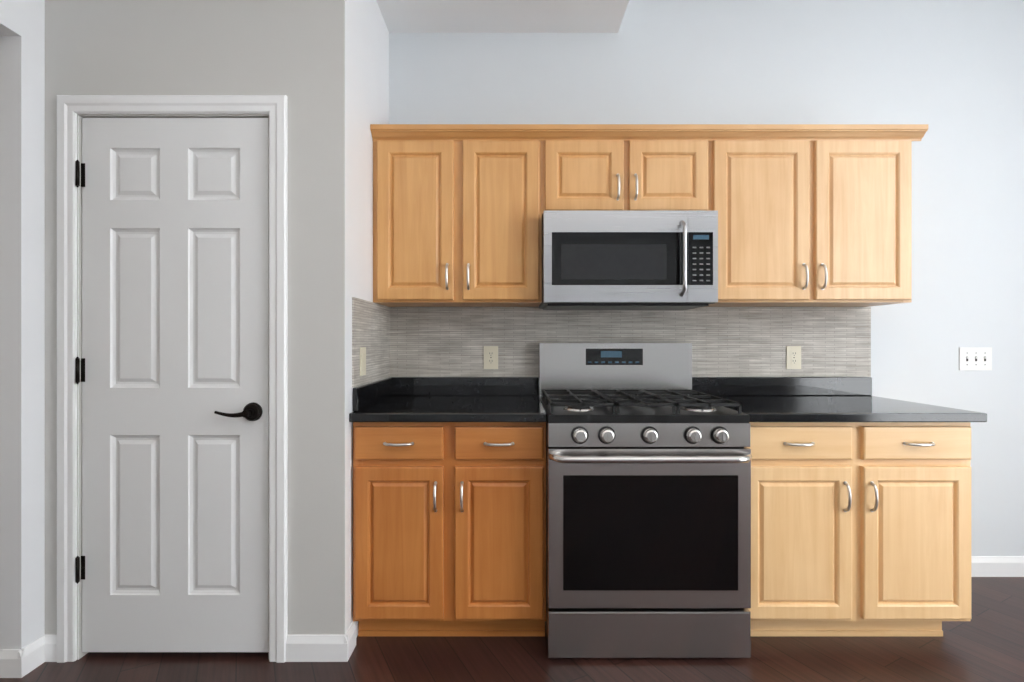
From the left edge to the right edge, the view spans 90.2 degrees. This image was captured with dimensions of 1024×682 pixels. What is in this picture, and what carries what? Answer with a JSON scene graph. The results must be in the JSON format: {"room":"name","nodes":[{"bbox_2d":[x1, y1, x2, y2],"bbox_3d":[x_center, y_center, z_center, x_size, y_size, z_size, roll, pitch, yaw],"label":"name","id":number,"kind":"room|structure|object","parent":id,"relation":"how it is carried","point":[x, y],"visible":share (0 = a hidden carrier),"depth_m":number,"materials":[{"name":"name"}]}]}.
{"room":"kitchen","nodes":[
{"label":"kitchen","id":0,"kind":"room"},
{"bbox_2d":[0,0,44,648],"bbox_3d":[-1.833,-0.278,-0.370,0.115,2.975,6.000,0,0,0],"label":"wall","id":1,"kind":"structure","parent":0,"point":[22,323],"depth_m":1.85,"materials":[{"name":"paint"}]},
{"bbox_2d":[45,0,388,659],"bbox_3d":[-1.204,-0.278,2.284,1.141,2.975,0.693,0,0,0],"label":"wall","id":2,"kind":"structure","parent":0,"point":[322,66],"depth_m":1.94,"materials":[{"name":"paint"}]},
{"bbox_2d":[75,118,268,651],"bbox_3d":[-1.290,0.168,1.934,0.718,2.040,0.097,0,0,0],"label":"door","id":3,"kind":"structure","parent":2,"relation":"in","point":[175,385],"depth_m":1.95,"materials":[{"name":"paint"}]},
{"bbox_2d":[57,95,287,662],"bbox_3d":[-1.285,0.141,1.958,0.865,2.138,0.078,0,0,0],"label":"door frame","id":4,"kind":"structure","parent":2,"relation":"attached to","point":[71,107],"depth_m":1.92,"materials":[{"name":"white paint"}]},
{"bbox_2d":[0,577,1023,681],"bbox_3d":[0.050,1.260,-0.370,7.300,0.100,6.200,0,0,0],"label":"floor","id":5,"kind":"structure","parent":0,"point":[985,643],"depth_m":1.92,"materials":[{"name":"brown wood"}]},
{"bbox_2d":[353,422,545,635],"bbox_3d":[-0.247,0.763,2.297,0.765,0.893,0.661,0,0,0],"label":"base cabinet","id":6,"kind":"object","parent":5,"relation":"on","point":[449,528],"visible":0.98,"depth_m":2.00,"materials":[{"name":"brown wood"}]},
{"bbox_2d":[349,377,546,421],"bbox_3d":[-0.248,0.250,2.301,0.768,0.130,0.653,0,0,0],"label":"countertop","id":7,"kind":"structure","parent":6,"relation":"on","point":[452,399],"depth_m":2.32,"materials":[{"name":"black stone"}]},
{"bbox_2d":[539,343,751,657],"bbox_3d":[0.518,0.610,2.231,0.761,1.200,0.766,0,0,0],"label":"range","id":8,"kind":"object","parent":5,"relation":"on","point":[648,502],"visible":1,"depth_m":1.92,"materials":[{"name":"silver metal"}]},
{"bbox_2d":[747,422,970,635],"bbox_3d":[1.359,0.763,2.297,0.915,0.893,0.661,0,0,0],"label":"base cabinet","id":9,"kind":"object","parent":5,"relation":"on","point":[860,528],"visible":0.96,"depth_m":2.00,"materials":[{"name":"brown wood"}]},
{"bbox_2d":[692,377,986,421],"bbox_3d":[1.371,0.250,2.301,0.942,0.130,0.653,0,0,0],"label":"countertop","id":10,"kind":"structure","parent":9,"relation":"on","point":[806,399],"depth_m":2.32,"materials":[{"name":"black stone"}]},
{"bbox_2d":[389,0,1023,555],"bbox_3d":[0.050,-0.278,2.680,7.300,2.975,0.100,0,0,0],"label":"wall","id":11,"kind":"structure","parent":0,"point":[951,72],"depth_m":2.63,"materials":[{"name":"paint"}]},
{"bbox_2d":[370,124,545,306],"bbox_3d":[-0.249,-0.572,2.466,0.769,0.792,0.324,0,0,0],"label":"upper cabinet","id":12,"kind":"object","parent":11,"relation":"attached to","point":[458,209],"depth_m":2.31,"materials":[{"name":"brown wood"}]},
{"bbox_2d":[352,297,870,387],"bbox_3d":[0.606,0.005,2.325,2.479,0.358,0.610,0,0,0],"label":"tile backsplash","id":13,"kind":"structure","parent":11,"relation":"attached to","point":[454,341],"depth_m":2.62,"materials":[{"name":"tile"}]},
{"bbox_2d":[360,347,365,375],"bbox_3d":[-0.622,0.085,2.132,0.007,0.118,0.074,0,0,0],"label":"outlet","id":14,"kind":"object","parent":13,"relation":"attached to","point":[362,361],"visible":1,"depth_m":2.12,"materials":[{"name":"beige plastic"}]},
{"bbox_2d":[484,346,497,368],"bbox_3d":[-0.108,0.085,2.618,0.074,0.118,0.007,0,0,0],"label":"electrical outlet","id":15,"kind":"object","parent":13,"relation":"attached to","point":[490,357],"visible":1,"depth_m":2.62,"materials":[{"name":"beige plastic"}]},
{"bbox_2d":[786,346,800,368],"bbox_3d":[1.447,0.085,2.618,0.074,0.118,0.007,0,0,0],"label":"electrical outlet","id":16,"kind":"object","parent":13,"relation":"attached to","point":[793,357],"visible":1,"depth_m":2.62,"materials":[{"name":"beige plastic"}]},
{"bbox_2d":[546,124,713,210],"bbox_3d":[0.518,-0.774,2.466,0.764,0.388,0.324,0,0,0],"label":"upper cabinet","id":17,"kind":"object","parent":11,"relation":"attached to","point":[590,167],"depth_m":2.30,"materials":[{"name":"brown wood"}]},
{"bbox_2d":[539,211,717,309],"bbox_3d":[0.518,-0.363,2.394,0.759,0.412,0.448,0,0,0],"label":"microwave","id":18,"kind":"object","parent":17,"relation":"attached to","point":[629,260],"visible":0.98,"depth_m":2.22,"materials":[{"name":"silver metal"}]},
{"bbox_2d":[705,124,921,306],"bbox_3d":[1.360,-0.572,2.466,0.920,0.792,0.324,0,0,0],"label":"upper cabinet","id":19,"kind":"object","parent":11,"relation":"attached to","point":[814,215],"depth_m":2.31,"materials":[{"name":"brown wood"}]},
{"bbox_2d":[959,347,991,369],"bbox_3d":[2.388,0.092,2.623,0.165,0.118,0.013,0,0,0],"label":"switch plate","id":20,"kind":"object","parent":11,"relation":"attached to","point":[975,358],"visible":1,"depth_m":2.62,"materials":[{"name":"white plastic"}]},
{"bbox_2d":[971,556,1023,576],"bbox_3d":[2.700,1.160,2.623,1.740,0.101,0.014,0,0,0],"label":"baseboard","id":21,"kind":"structure","parent":11,"relation":"attached to","point":[981,566],"depth_m":2.62,"materials":[{"name":"white paint"}]},
{"bbox_3d":[0.050,-1.815,-0.370,7.300,0.100,6.200,0,0,0],"label":"ceiling","id":22,"kind":"structure","parent":0,"visible":0},
{"bbox_2d":[376,0,628,32],"bbox_3d":[-0.043,-1.677,2.284,1.181,0.175,0.693,0,0,0],"label":"ceiling bulkhead","id":23,"kind":"object","parent":22,"relation":"attached to","point":[503,16],"visible":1,"depth_m":2.50,"materials":[{"name":"paint"}]}
]}

